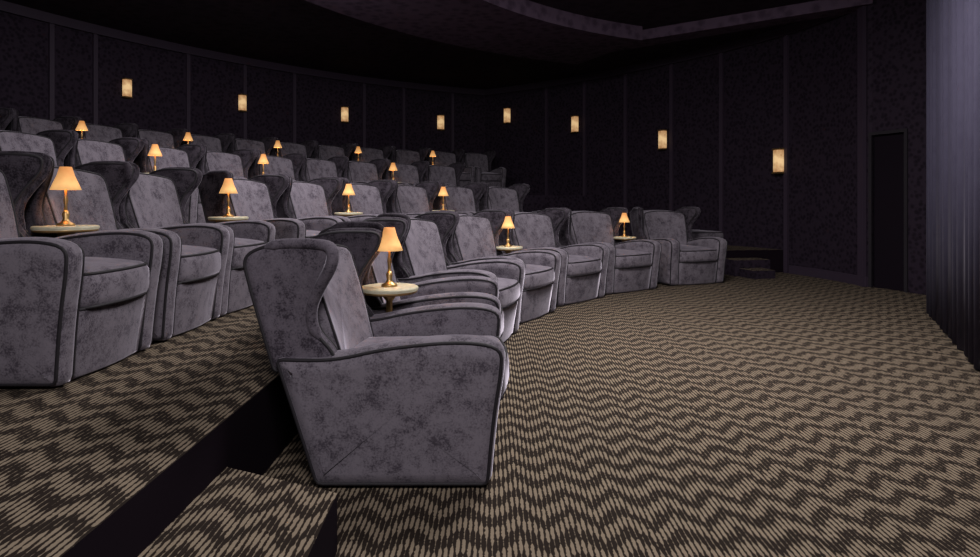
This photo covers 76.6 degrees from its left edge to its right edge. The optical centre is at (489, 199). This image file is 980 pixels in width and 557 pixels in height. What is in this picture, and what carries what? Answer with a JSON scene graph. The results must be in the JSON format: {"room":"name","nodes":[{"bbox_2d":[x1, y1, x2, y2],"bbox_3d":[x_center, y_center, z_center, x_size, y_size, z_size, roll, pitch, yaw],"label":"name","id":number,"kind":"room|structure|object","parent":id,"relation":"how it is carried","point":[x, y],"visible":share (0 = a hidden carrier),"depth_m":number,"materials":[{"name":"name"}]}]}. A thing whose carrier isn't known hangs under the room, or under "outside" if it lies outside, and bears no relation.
{"room":"movie theater","nodes":[
{"label":"movie theater","id":0,"kind":"room"},
{"bbox_2d":[0,11,484,160],"bbox_3d":[-5.400,-0.790,7.653,3.381,3.880,18.618,0,0,24],"label":"wall","id":1,"kind":"structure","parent":0,"point":[158,102],"depth_m":11.38,"materials":[{"name":"fabric"}]},
{"bbox_2d":[48,23,54,119],"bbox_3d":[-6.450,-0.720,9.118,0.035,3.740,0.066,0,0,25],"label":"trim","id":2,"kind":"structure","parent":1,"relation":"attached to","point":[51,27],"depth_m":9.10,"materials":[{"name":"grey"}]},
{"bbox_2d":[92,34,97,124],"bbox_3d":[-6.171,-0.720,9.691,0.035,3.740,0.066,0,0,27],"label":"trim","id":3,"kind":"structure","parent":1,"relation":"attached to","point":[94,36],"depth_m":9.67,"materials":[{"name":"grey"}]},
{"bbox_2d":[122,78,132,98],"bbox_3d":[-5.892,-1.820,10.088,0.074,0.320,0.147,0,0,30],"label":"wall sconce","id":4,"kind":"object","parent":1,"relation":"attached to","point":[126,82],"visible":1,"depth_m":10.05,"materials":[{"name":"glass"}]},
{"bbox_2d":[186,54,189,131],"bbox_3d":[-5.370,-0.720,11.027,0.035,3.740,0.066,0,0,35],"label":"trim","id":5,"kind":"structure","parent":1,"relation":"attached to","point":[187,55],"depth_m":11.02,"materials":[{"name":"grey"}]},
{"bbox_2d":[0,0,484,95],"bbox_3d":[-5.325,-2.660,7.602,3.319,0.140,18.490,0,0,24],"label":"trim","id":6,"kind":"structure","parent":1,"relation":"attached to","point":[7,7],"depth_m":11.19,"materials":[{"name":"grey"}]},
{"bbox_2d":[238,94,246,111],"bbox_3d":[-4.707,-1.850,11.816,0.077,0.336,0.155,0,0,39],"label":"wall sconce","id":7,"kind":"object","parent":1,"relation":"attached to","point":[241,97],"visible":1,"depth_m":11.77,"materials":[{"name":"glass"}]},
{"bbox_2d":[243,65,246,138],"bbox_3d":[-4.709,-0.720,11.903,0.035,3.740,0.066,0,0,40],"label":"trim","id":8,"kind":"structure","parent":1,"relation":"attached to","point":[244,66],"depth_m":11.90,"materials":[{"name":"grey"}]},
{"bbox_2d":[292,73,295,142],"bbox_3d":[-4.005,-0.720,12.688,0.035,3.740,0.066,0,0,44],"label":"trim","id":9,"kind":"structure","parent":1,"relation":"attached to","point":[293,74],"depth_m":12.67,"materials":[{"name":"grey"}]},
{"bbox_2d":[341,106,348,122],"bbox_3d":[-3.133,-1.850,13.423,0.162,0.352,0.081,0,0,-41],"label":"wall sconce","id":10,"kind":"object","parent":1,"relation":"attached to","point":[344,109],"visible":1,"depth_m":13.38,"materials":[{"name":"glass"}]},
{"bbox_2d":[362,83,365,147],"bbox_3d":[-2.798,-0.720,13.774,0.066,3.740,0.035,0,0,-38],"label":"trim","id":11,"kind":"structure","parent":1,"relation":"attached to","point":[363,84],"depth_m":13.76,"materials":[{"name":"grey"}]},
{"bbox_2d":[402,88,404,149],"bbox_3d":[-2.000,-0.720,14.356,0.066,3.740,0.035,0,0,-34],"label":"trim","id":12,"kind":"structure","parent":1,"relation":"attached to","point":[403,89],"depth_m":14.33,"materials":[{"name":"grey"}]},
{"bbox_2d":[437,114,444,130],"bbox_3d":[-1.165,-1.850,14.797,0.173,0.376,0.086,0,0,-29],"label":"wall sconce","id":13,"kind":"object","parent":1,"relation":"attached to","point":[440,118],"visible":1,"depth_m":14.76,"materials":[{"name":"glass"}]},
{"bbox_2d":[451,93,453,151],"bbox_3d":[-0.907,-0.720,15.010,0.066,3.740,0.035,0,0,-28],"label":"trim","id":14,"kind":"structure","parent":1,"relation":"attached to","point":[452,94],"depth_m":14.99,"materials":[{"name":"grey"}]},
{"bbox_2d":[0,245,782,556],"bbox_3d":[-2.499,0.970,6.280,9.649,0.360,18.472,0,0,26],"label":"platform","id":15,"kind":"structure","parent":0,"point":[99,463],"depth_m":2.15,"materials":[{"name":"carpet"}]},
{"bbox_2d":[30,225,99,236],"bbox_3d":[-2.340,0.466,3.420,0.320,0.647,0.320,0,0,0],"label":"side table","id":16,"kind":"object","parent":15,"relation":"on","point":[60,231],"visible":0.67,"depth_m":3.32,"materials":[{"name":"beige stone"}]},
{"bbox_2d":[49,167,81,225],"bbox_3d":[-2.340,-0.021,3.420,0.148,0.325,0.148,0,0,0],"label":"table lamp","id":17,"kind":"object","parent":16,"relation":"on","point":[65,179],"visible":0.99,"depth_m":3.39,"materials":[{"name":"fabric"}]},
{"bbox_2d":[0,151,163,386],"bbox_3d":[-2.241,0.261,2.930,1.080,1.045,0.890,0,0,0],"label":"armchair","id":18,"kind":"object","parent":15,"relation":"on","point":[73,306],"visible":1,"depth_m":2.71,"materials":[{"name":"grey fabric"}]},
{"bbox_2d":[80,257,149,309],"bbox_3d":[-2.086,0.400,2.930,0.769,0.260,0.522,0,0,0],"label":"seat cushion","id":19,"kind":"object","parent":18,"relation":"on","point":[107,283],"depth_m":2.87,"materials":[{"name":"grey fabric"}]},
{"bbox_2d":[24,152,229,340],"bbox_3d":[-2.241,0.261,3.770,1.080,1.045,0.890,0,0,0],"label":"armchair","id":20,"kind":"object","parent":15,"relation":"on","point":[192,277],"visible":0.41,"depth_m":3.75,"materials":[{"name":"grey fabric"}]},
{"bbox_2d":[178,245,220,282],"bbox_3d":[-2.086,0.400,3.770,0.769,0.260,0.522,0,0,0],"label":"seat cushion","id":21,"kind":"object","parent":20,"relation":"on","point":[198,263],"depth_m":3.70,"materials":[{"name":"grey fabric"}]},
{"bbox_2d":[119,161,275,315],"bbox_3d":[-2.213,0.261,4.531,1.080,1.045,0.890,0,0,5],"label":"armchair","id":22,"kind":"object","parent":15,"relation":"on","point":[158,198],"visible":0.38,"depth_m":4.56,"materials":[{"name":"grey fabric"}]},
{"bbox_2d":[232,238,266,268],"bbox_3d":[-2.059,0.400,4.518,0.769,0.260,0.522,0,0,5],"label":"seat cushion","id":23,"kind":"object","parent":22,"relation":"on","point":[241,246],"depth_m":4.33,"materials":[{"name":"grey fabric"}]},
{"bbox_2d":[208,216,248,221],"bbox_3d":[-2.215,0.466,5.250,0.320,0.647,0.320,0,0,0],"label":"side table","id":24,"kind":"object","parent":15,"relation":"on","point":[219,218],"visible":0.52,"depth_m":5.13,"materials":[{"name":"beige stone"}]},
{"bbox_2d":[219,178,236,216],"bbox_3d":[-2.215,-0.021,5.250,0.148,0.325,0.148,0,0,0],"label":"table lamp","id":25,"kind":"object","parent":24,"relation":"on","point":[228,186],"visible":1,"depth_m":5.22,"materials":[{"name":"fabric"}]},
{"bbox_2d":[198,170,342,238],"bbox_3d":[-2.001,0.261,5.750,1.080,1.045,0.922,0,0,15],"label":"armchair","id":26,"kind":"object","parent":15,"relation":"on","point":[256,197],"visible":0.34,"depth_m":5.73,"materials":[{"name":"grey fabric"}]},
{"bbox_2d":[306,230,320,237],"bbox_3d":[-1.851,0.400,5.710,0.769,0.260,0.540,0,0,15],"label":"seat cushion","id":27,"kind":"object","parent":26,"relation":"on","point":[309,233],"depth_m":5.58,"materials":[{"name":"grey fabric"}]},
{"bbox_2d":[276,174,377,221],"bbox_3d":[-1.723,0.261,6.589,1.080,1.045,0.922,0,0,22],"label":"armchair","id":28,"kind":"object","parent":15,"relation":"on","point":[300,199],"visible":0.31,"depth_m":6.74,"materials":[{"name":"grey fabric"}]},
{"bbox_2d":[334,212,362,216],"bbox_3d":[-1.614,0.466,7.083,0.320,0.647,0.320,0,0,0],"label":"side table","id":29,"kind":"object","parent":15,"relation":"on","point":[345,214],"visible":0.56,"depth_m":6.96,"materials":[{"name":"beige stone"}]},
{"bbox_2d":[342,184,354,212],"bbox_3d":[-1.614,-0.021,7.083,0.148,0.325,0.148,0,0,0],"label":"table lamp","id":30,"kind":"object","parent":29,"relation":"on","point":[348,190],"visible":1,"depth_m":7.05,"materials":[{"name":"gold metal"}]},
{"bbox_2d":[331,178,423,217],"bbox_3d":[-1.308,0.261,7.455,1.080,1.045,0.922,0,0,29],"label":"armchair","id":31,"kind":"object","parent":15,"relation":"on","point":[371,197],"visible":0.23,"depth_m":7.64,"materials":[{"name":"grey fabric"}]},
{"bbox_2d":[386,180,472,214],"bbox_3d":[-0.835,0.261,8.187,1.080,1.045,0.922,0,0,36],"label":"armchair","id":32,"kind":"object","parent":15,"relation":"on","point":[419,198],"visible":0.2,"depth_m":8.39,"materials":[{"name":"grey fabric"}]},
{"bbox_2d":[432,181,486,213],"bbox_3d":[-0.261,0.261,8.875,1.080,1.045,0.922,0,0,43],"label":"armchair","id":33,"kind":"object","parent":15,"relation":"on","point":[466,198],"visible":0.2,"depth_m":9.13,"materials":[{"name":"grey fabric"}]},
{"bbox_2d":[479,183,538,212],"bbox_3d":[0.375,0.261,9.471,0.922,1.045,1.080,0,0,-40],"label":"armchair","id":34,"kind":"object","parent":15,"relation":"on","point":[512,197],"visible":0.3,"depth_m":9.73,"materials":[{"name":"grey fabric"}]},
{"bbox_2d":[692,230,722,238],"bbox_3d":[3.258,0.633,9.975,0.775,0.307,0.612,0,0,-16],"label":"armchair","id":35,"kind":"object","parent":15,"relation":"on","point":[696,234],"visible":0.3,"depth_m":9.72,"materials":[{"name":"grey fabric"}]},
{"bbox_2d":[3,0,816,89],"bbox_3d":[-0.900,-2.790,7.200,14.200,0.120,17.600,0,0,0],"label":"ceiling","id":36,"kind":"structure","parent":0,"point":[299,33],"depth_m":10.17,"materials":[{"name":"paint"}]},
{"bbox_2d":[305,0,641,63],"bbox_3d":[-0.913,-2.620,6.913,3.326,0.220,10.447,0,0,27],"label":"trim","id":37,"kind":"structure","parent":36,"relation":"attached to","point":[518,28],"depth_m":9.07,"materials":[{"name":"black paint"}]},
{"bbox_2d":[926,0,979,369],"bbox_3d":[3.298,-0.790,4.155,0.083,3.860,5.033,0,0,29],"label":"curtain","id":38,"kind":"object","parent":36,"relation":"hanging from","point":[952,26],"visible":1,"depth_m":4.92,"materials":[{"name":"fabric"}]},
{"bbox_2d":[522,195,591,211],"bbox_3d":[-4.137,0.125,7.088,5.965,0.450,18.482,0,0,26],"label":"floor","id":39,"kind":"structure","parent":0,"point":[531,203],"depth_m":13.16,"materials":[{"name":"carpet"}]},
{"bbox_2d":[0,108,14,129],"bbox_3d":[-5.933,-0.629,7.305,1.080,1.045,0.859,0,0,17],"label":"armchair","id":40,"kind":"object","parent":39,"relation":"on","point":[6,114],"visible":0.16,"depth_m":7.69,"materials":[{"name":"grey fabric"}]},
{"bbox_2d":[5,109,79,133],"bbox_3d":[-5.661,-0.629,8.078,1.080,1.045,0.859,0,0,21],"label":"armchair","id":41,"kind":"object","parent":39,"relation":"on","point":[32,125],"visible":0.11,"depth_m":8.20,"materials":[{"name":"grey fabric"}]},
{"bbox_2d":[75,117,136,141],"bbox_3d":[-5.335,-0.629,8.830,1.080,1.045,0.859,0,0,25],"label":"armchair","id":42,"kind":"object","parent":39,"relation":"on","point":[95,132],"visible":0.11,"depth_m":9.04,"materials":[{"name":"grey fabric"}]},
{"bbox_2d":[132,123,186,147],"bbox_3d":[-4.966,-0.629,9.539,1.080,1.045,0.859,0,0,29],"label":"armchair","id":43,"kind":"object","parent":39,"relation":"on","point":[172,138],"visible":0.23,"depth_m":9.80,"materials":[{"name":"grey fabric"}]},
{"bbox_2d":[180,129,232,151],"bbox_3d":[-4.537,-0.629,10.237,1.080,1.045,0.859,0,0,34],"label":"armchair","id":44,"kind":"object","parent":39,"relation":"on","point":[219,142],"visible":0.15,"depth_m":10.54,"materials":[{"name":"grey fabric"}]},
{"bbox_2d":[226,134,275,154],"bbox_3d":[-4.060,-0.629,10.903,1.080,1.045,0.859,0,0,38],"label":"armchair","id":45,"kind":"object","parent":39,"relation":"on","point":[266,144],"visible":0.21,"depth_m":11.18,"materials":[{"name":"grey fabric"}]},
{"bbox_2d":[270,137,315,157],"bbox_3d":[-3.523,-0.629,11.547,1.080,1.045,0.859,0,0,42],"label":"armchair","id":46,"kind":"object","parent":39,"relation":"on","point":[306,147],"visible":0.1,"depth_m":11.81,"materials":[{"name":"grey fabric"}]},
{"bbox_2d":[311,141,353,159],"bbox_3d":[-2.954,-0.629,12.137,0.859,1.045,1.080,0,0,-44],"label":"armchair","id":47,"kind":"object","parent":39,"relation":"on","point":[324,152],"visible":0.2,"depth_m":12.36,"materials":[{"name":"grey fabric"}]},
{"bbox_2d":[351,144,391,162],"bbox_3d":[-2.299,-0.629,12.723,0.859,1.045,1.080,0,0,-40],"label":"armchair","id":48,"kind":"object","parent":39,"relation":"on","point":[368,154],"visible":0.27,"depth_m":12.97,"materials":[{"name":"grey fabric"}]},
{"bbox_2d":[389,146,427,164],"bbox_3d":[-1.617,-0.629,13.245,0.859,1.045,1.080,0,0,-35],"label":"armchair","id":49,"kind":"object","parent":39,"relation":"on","point":[396,156],"visible":0.29,"depth_m":13.49,"materials":[{"name":"grey fabric"}]},
{"bbox_2d":[426,148,475,186],"bbox_3d":[-0.880,-0.629,13.726,0.859,1.045,1.080,0,0,-31],"label":"armchair","id":50,"kind":"object","parent":39,"relation":"on","point":[442,158],"visible":0.41,"depth_m":13.86,"materials":[{"name":"grey fabric"}]},
{"bbox_2d":[460,150,506,186],"bbox_3d":[-0.181,-0.629,14.112,0.859,1.045,1.080,0,0,-27],"label":"armchair","id":51,"kind":"object","parent":39,"relation":"on","point":[496,177],"visible":0.58,"depth_m":14.11,"materials":[{"name":"grey fabric"}]},
{"bbox_2d":[481,172,500,180],"bbox_3d":[-0.111,-0.490,13.973,0.503,0.260,0.769,0,0,-27],"label":"seat cushion","id":52,"kind":"object","parent":51,"relation":"on","point":[485,176],"depth_m":13.64,"materials":[{"name":"grey fabric"}]},
{"bbox_3d":[-5.543,-0.424,8.418,0.320,0.647,0.320,0,0,0],"label":"side table","id":53,"kind":"object","parent":39,"relation":"on","visible":0},
{"bbox_2d":[75,121,87,138],"bbox_3d":[-5.543,-0.910,8.418,0.148,0.325,0.148,0,0,0],"label":"table lamp","id":54,"kind":"object","parent":53,"relation":"on","point":[81,126],"visible":0.7,"depth_m":8.39,"materials":[{"name":"beige fabric"}]},
{"bbox_2d":[263,272,979,556],"bbox_3d":[-0.900,1.210,7.200,14.200,0.120,17.600,0,0,0],"label":"floor","id":55,"kind":"structure","parent":0,"point":[785,415],"depth_m":2.96,"materials":[{"name":"carpet"}]},
{"bbox_2d":[138,467,336,556],"bbox_3d":[-0.709,1.054,1.565,0.478,0.189,1.330,0,0,0],"label":"stair step","id":56,"kind":"structure","parent":55,"relation":"on","point":[240,513],"depth_m":1.86,"materials":[{"name":"carpet"}]},
{"bbox_2d":[243,228,508,485],"bbox_3d":[-0.451,0.647,2.900,1.080,0.993,1.081,0,0,0],"label":"armchair","id":57,"kind":"object","parent":55,"relation":"on","point":[412,396],"visible":1,"depth_m":2.44,"materials":[{"name":"grey fabric"}]},
{"bbox_2d":[354,335,508,400],"bbox_3d":[-0.296,0.779,2.900,0.769,0.247,0.633,0,0,0],"label":"seat cushion","id":58,"kind":"object","parent":57,"relation":"on","point":[359,340],"depth_m":3.00,"materials":[{"name":"grey fabric"}]},
{"bbox_2d":[362,283,417,312],"bbox_3d":[-0.555,0.813,3.420,0.320,0.673,0.320,0,0,0],"label":"side table","id":59,"kind":"object","parent":55,"relation":"on","point":[402,289],"visible":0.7,"depth_m":3.33,"materials":[{"name":"beige stone"}]},
{"bbox_2d":[378,227,402,286],"bbox_3d":[-0.555,0.314,3.420,0.148,0.325,0.148,0,0,0],"label":"table lamp","id":60,"kind":"object","parent":59,"relation":"on","point":[390,242],"visible":0.96,"depth_m":3.39,"materials":[{"name":"gold metal"}]},
{"bbox_2d":[319,217,503,337],"bbox_3d":[-0.451,0.631,3.930,1.080,1.024,1.028,0,0,0],"label":"armchair","id":61,"kind":"object","parent":55,"relation":"on","point":[474,289],"visible":0.26,"depth_m":3.96,"materials":[{"name":"grey fabric"}]},
{"bbox_2d":[500,306,503,337],"bbox_3d":[-0.296,0.767,3.930,0.769,0.255,0.602,0,0,0],"label":"seat cushion","id":62,"kind":"object","parent":61,"relation":"on","point":[502,314],"depth_m":3.80,"materials":[{"name":"grey fabric"}]},
{"bbox_2d":[376,211,524,341],"bbox_3d":[-0.317,0.621,5.099,1.080,1.045,1.134,0,0,18],"label":"armchair","id":63,"kind":"object","parent":55,"relation":"on","point":[423,257],"visible":0.44,"depth_m":5.22,"materials":[{"name":"grey fabric"}]},
{"bbox_2d":[497,278,519,308],"bbox_3d":[-0.169,0.760,5.052,0.769,0.260,0.664,0,0,18],"label":"seat cushion","id":64,"kind":"object","parent":63,"relation":"on","point":[509,288],"depth_m":4.90,"materials":[{"name":"grey fabric"}]},
{"bbox_2d":[439,209,561,323],"bbox_3d":[0.061,0.621,6.204,1.080,1.045,1.134,0,0,30],"label":"armchair","id":65,"kind":"object","parent":55,"relation":"on","point":[475,236],"visible":0.44,"depth_m":6.25,"materials":[{"name":"grey fabric"}]},
{"bbox_2d":[523,264,553,290],"bbox_3d":[0.195,0.760,6.127,0.769,0.260,0.664,0,0,30],"label":"seat cushion","id":66,"kind":"object","parent":65,"relation":"on","point":[538,277],"depth_m":5.91,"materials":[{"name":"grey fabric"}]},
{"bbox_2d":[496,245,522,253],"bbox_3d":[0.195,0.826,6.697,0.320,0.647,0.320,0,0,0],"label":"side table","id":67,"kind":"object","parent":55,"relation":"on","point":[507,250],"visible":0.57,"depth_m":6.57,"materials":[{"name":"beige stone"}]},
{"bbox_2d":[501,216,514,246],"bbox_3d":[0.195,0.340,6.697,0.148,0.325,0.148,0,0,0],"label":"table lamp","id":68,"kind":"object","parent":67,"relation":"on","point":[507,223],"visible":1,"depth_m":6.67,"materials":[{"name":"gold metal"}]},
{"bbox_2d":[498,208,609,305],"bbox_3d":[0.712,0.621,7.264,1.080,1.045,1.134,0,0,43],"label":"armchair","id":69,"kind":"object","parent":55,"relation":"on","point":[584,267],"visible":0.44,"depth_m":7.20,"materials":[{"name":"grey fabric"}]},
{"bbox_2d":[567,255,600,276],"bbox_3d":[0.825,0.760,7.158,0.769,0.260,0.664,0,0,43],"label":"seat cushion","id":70,"kind":"object","parent":69,"relation":"on","point":[577,265],"depth_m":6.89,"materials":[{"name":"grey fabric"}]},
{"bbox_2d":[558,207,661,293],"bbox_3d":[1.519,0.621,8.094,1.134,1.045,1.080,0,0,-35],"label":"armchair","id":71,"kind":"object","parent":55,"relation":"on","point":[633,265],"visible":0.55,"depth_m":7.96,"materials":[{"name":"grey fabric"}]},
{"bbox_2d":[615,249,651,268],"bbox_3d":[1.608,0.760,7.967,0.664,0.260,0.769,0,0,-35],"label":"seat cushion","id":72,"kind":"object","parent":71,"relation":"on","point":[624,258],"depth_m":7.67,"materials":[{"name":"grey fabric"}]},
{"bbox_2d":[629,207,727,284],"bbox_3d":[2.655,0.621,8.820,1.081,1.045,1.080,0,0,-21],"label":"armchair","id":73,"kind":"object","parent":55,"relation":"on","point":[684,260],"visible":0.88,"depth_m":8.51,"materials":[{"name":"grey fabric"}]},
{"bbox_2d":[679,245,716,262],"bbox_3d":[2.709,0.760,8.675,0.633,0.260,0.769,0,0,-21],"label":"seat cushion","id":74,"kind":"object","parent":73,"relation":"on","point":[687,253],"depth_m":8.34,"materials":[{"name":"grey fabric"}]},
{"bbox_2d":[724,258,769,275],"bbox_3d":[3.950,1.030,9.563,0.622,0.239,0.344,0,0,-10],"label":"stair step","id":75,"kind":"structure","parent":55,"relation":"on","point":[732,265],"depth_m":9.41,"materials":[{"name":"carpet"}]},
{"bbox_2d":[738,268,774,278],"bbox_3d":[3.967,1.089,9.212,0.390,0.119,0.340,0,0,-11],"label":"stair step","id":76,"kind":"structure","parent":55,"relation":"on","point":[752,273],"depth_m":9.07,"materials":[{"name":"carpet"}]},
{"bbox_2d":[618,217,631,241],"bbox_3d":[-3.294,0.570,6.675,7.870,0.440,18.474,0,0,26],"label":"floor","id":77,"kind":"structure","parent":0,"point":[628,230],"depth_m":11.42,"materials":[{"name":"carpet"}]},
{"bbox_2d":[0,129,77,166],"bbox_3d":[-4.065,-0.179,5.745,1.080,1.045,0.869,0,0,11],"label":"armchair","id":78,"kind":"object","parent":77,"relation":"on","point":[56,143],"visible":0.2,"depth_m":6.00,"materials":[{"name":"grey fabric"}]},
{"bbox_2d":[64,130,143,167],"bbox_3d":[-3.874,-0.179,6.512,1.080,1.045,0.869,0,0,16],"label":"armchair","id":79,"kind":"object","parent":77,"relation":"on","point":[84,151],"visible":0.19,"depth_m":6.66,"materials":[{"name":"grey fabric"}]},
{"bbox_2d":[133,138,235,223],"bbox_3d":[-3.595,-0.179,7.321,1.080,1.045,0.869,0,0,22],"label":"armchair","id":80,"kind":"object","parent":77,"relation":"on","point":[187,155],"visible":0.27,"depth_m":7.28,"materials":[{"name":"grey fabric"}]},
{"bbox_2d":[196,146,256,178],"bbox_3d":[-3.264,-0.179,8.057,1.080,1.045,0.869,0,0,27],"label":"armchair","id":81,"kind":"object","parent":77,"relation":"on","point":[238,162],"visible":0.21,"depth_m":8.28,"materials":[{"name":"grey fabric"}]},
{"bbox_2d":[248,149,306,180],"bbox_3d":[-2.845,-0.179,8.802,1.080,1.045,0.869,0,0,32],"label":"armchair","id":82,"kind":"object","parent":77,"relation":"on","point":[291,164],"visible":0.24,"depth_m":9.04,"materials":[{"name":"grey fabric"}]},
{"bbox_2d":[298,154,367,183],"bbox_3d":[-2.398,-0.179,9.454,1.080,1.045,0.869,0,0,37],"label":"armchair","id":83,"kind":"object","parent":77,"relation":"on","point":[311,169],"visible":0.17,"depth_m":9.66,"materials":[{"name":"grey fabric"}]},
{"bbox_2d":[341,156,409,184],"bbox_3d":[-1.896,-0.179,10.066,1.080,1.045,0.869,0,0,42],"label":"armchair","id":84,"kind":"object","parent":77,"relation":"on","point":[355,171],"visible":0.36,"depth_m":10.30,"materials":[{"name":"grey fabric"}]},
{"bbox_2d":[382,159,447,185],"bbox_3d":[-1.309,-0.179,10.666,0.869,1.045,1.080,0,0,-43],"label":"armchair","id":85,"kind":"object","parent":77,"relation":"on","point":[412,174],"visible":0.3,"depth_m":10.93,"materials":[{"name":"grey fabric"}]},
{"bbox_2d":[422,161,465,186],"bbox_3d":[-0.708,-0.179,11.180,0.869,1.045,1.080,0,0,-38],"label":"armchair","id":86,"kind":"object","parent":77,"relation":"on","point":[450,175],"visible":0.3,"depth_m":11.46,"materials":[{"name":"grey fabric"}]},
{"bbox_3d":[-3.754,0.025,6.949,0.320,0.647,0.320,0,0,0],"label":"side table","id":87,"kind":"object","parent":77,"relation":"on","visible":0},
{"bbox_2d":[147,144,161,170],"bbox_3d":[-3.754,-0.461,6.949,0.148,0.325,0.148,0,0,0],"label":"table lamp","id":88,"kind":"object","parent":87,"relation":"on","point":[154,151],"visible":0.87,"depth_m":6.92,"materials":[{"name":"fabric"}]},
{"bbox_2d":[485,6,867,276],"bbox_3d":[2.846,-0.790,12.079,0.978,3.880,8.938,0,0,-35],"label":"wall","id":89,"kind":"structure","parent":0,"point":[822,57],"depth_m":10.79,"materials":[{"name":"fabric"}]},
{"bbox_2d":[503,107,510,123],"bbox_3d":[0.398,-2.030,14.916,0.178,0.388,0.089,0,0,37],"label":"wall sconce","id":90,"kind":"object","parent":89,"relation":"attached to","point":[507,109],"visible":1,"depth_m":14.87,"materials":[{"name":"glass"}]},
{"bbox_2d":[545,87,547,194],"bbox_3d":[1.302,-0.720,14.275,0.072,3.740,0.035,0,0,42],"label":"trim","id":91,"kind":"structure","parent":89,"relation":"attached to","point":[546,88],"depth_m":14.25,"materials":[{"name":"grey"}]},
{"bbox_2d":[571,115,578,132],"bbox_3d":[1.857,-1.670,13.662,0.089,0.388,0.178,0,0,-45],"label":"wall sconce","id":92,"kind":"object","parent":89,"relation":"attached to","point":[574,119],"visible":1,"depth_m":13.61,"materials":[{"name":"glass"}]},
{"bbox_2d":[583,81,585,194],"bbox_3d":[2.064,-0.720,13.539,0.035,3.740,0.072,0,0,-43],"label":"trim","id":93,"kind":"structure","parent":89,"relation":"attached to","point":[584,82],"depth_m":13.52,"materials":[{"name":"grey"}]},
{"bbox_2d":[624,73,626,208],"bbox_3d":[2.779,-0.720,12.721,0.035,3.740,0.072,0,0,-39],"label":"trim","id":94,"kind":"structure","parent":89,"relation":"attached to","point":[625,75],"depth_m":12.70,"materials":[{"name":"grey"}]},
{"bbox_2d":[657,129,666,149],"bbox_3d":[3.304,-1.160,11.925,0.090,0.392,0.180,0,0,-36],"label":"wall sconce","id":95,"kind":"object","parent":89,"relation":"attached to","point":[662,134],"visible":1,"depth_m":11.87,"materials":[{"name":"glass"}]},
{"bbox_2d":[484,14,844,95],"bbox_3d":[2.764,-2.660,12.035,0.922,0.140,8.843,0,0,-35],"label":"trim","id":96,"kind":"structure","parent":89,"relation":"attached to","point":[795,27],"depth_m":11.62,"materials":[{"name":"grey"}]},
{"bbox_2d":[669,64,673,210],"bbox_3d":[3.459,-0.720,11.821,0.035,3.740,0.072,0,0,-36],"label":"trim","id":97,"kind":"structure","parent":89,"relation":"attached to","point":[671,66],"depth_m":11.80,"materials":[{"name":"grey"}]},
{"bbox_2d":[719,52,723,237],"bbox_3d":[4.072,-0.720,10.912,0.035,3.740,0.072,0,0,-32],"label":"trim","id":98,"kind":"structure","parent":89,"relation":"attached to","point":[721,55],"depth_m":10.89,"materials":[{"name":"grey"}]},
{"bbox_2d":[613,0,872,51],"bbox_3d":[3.425,-2.650,9.436,4.128,0.160,0.477,0,0,38],"label":"trim","id":99,"kind":"structure","parent":89,"relation":"attached to","point":[817,9],"depth_m":9.08,"materials":[{"name":"black paint"}]},
{"bbox_2d":[772,148,783,173],"bbox_3d":[4.564,-0.620,9.841,0.094,0.408,0.188,0,0,-21],"label":"wall sconce","id":100,"kind":"object","parent":89,"relation":"attached to","point":[778,153],"visible":1,"depth_m":9.78,"materials":[{"name":"glass"}]},
{"bbox_2d":[783,35,788,272],"bbox_3d":[4.664,-0.720,9.764,0.035,3.740,0.072,0,0,-21],"label":"trim","id":101,"kind":"structure","parent":89,"relation":"attached to","point":[786,37],"depth_m":9.74,"materials":[{"name":"grey"}]},
{"bbox_2d":[789,265,867,286],"bbox_3d":[4.864,1.085,8.959,0.086,0.129,1.541,0,0,-11],"label":"baseboard","id":102,"kind":"structure","parent":89,"relation":"attached to","point":[798,270],"depth_m":8.99,"materials":[{"name":"grey wood"}]},
{"bbox_2d":[857,6,865,286],"bbox_3d":[4.963,-0.790,8.274,0.055,3.880,0.112,0,0,0],"label":"trim","id":103,"kind":"structure","parent":89,"relation":"attached to","point":[861,12],"depth_m":8.24,"materials":[{"name":"grey"}]},
{"bbox_2d":[868,132,871,286],"bbox_3d":[5.014,0.130,8.175,0.020,2.040,0.040,0,0,-20],"label":"trim","id":104,"kind":"structure","parent":89,"relation":"attached to","point":[869,133],"depth_m":8.18,"materials":[{"name":"black wood"}]},
{"bbox_2d":[871,129,903,134],"bbox_3d":[5.096,-0.870,7.947,0.020,0.040,0.446,0,0,-20],"label":"trim","id":105,"kind":"structure","parent":89,"relation":"attached to","point":[896,130],"depth_m":7.94,"materials":[{"name":"black"}]},
{"bbox_2d":[868,4,873,286],"bbox_3d":[5.055,-0.790,8.210,0.100,3.880,0.050,0,0,-37],"label":"wall","id":106,"kind":"structure","parent":0,"point":[870,5],"depth_m":8.18,"materials":[{"name":"paper"}]},
{"bbox_2d":[872,0,904,135],"bbox_3d":[5.152,-1.790,7.967,0.100,1.880,0.446,0,0,-20],"label":"wall panel","id":107,"kind":"object","parent":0,"point":[888,16],"visible":0.89,"depth_m":7.94,"materials":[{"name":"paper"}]},
{"bbox_2d":[874,132,903,290],"bbox_3d":[5.162,0.150,7.970,0.040,2.000,0.446,0,0,-20],"label":"door","id":108,"kind":"structure","parent":107,"relation":"attached to","point":[888,148],"depth_m":7.99,"materials":[{"name":"black wood"}]},
{"bbox_2d":[905,0,925,294],"bbox_3d":[5.031,-0.790,3.086,0.952,3.880,9.366,0,0,8],"label":"wall","id":109,"kind":"structure","parent":0,"point":[915,10],"depth_m":7.60,"materials":[{"name":"fabric"}]},
{"bbox_2d":[904,128,907,292],"bbox_3d":[5.177,0.130,7.718,0.020,2.040,0.040,0,0,-20],"label":"trim","id":110,"kind":"structure","parent":109,"relation":"attached to","point":[905,129],"depth_m":7.70,"materials":[{"name":"black wood"}]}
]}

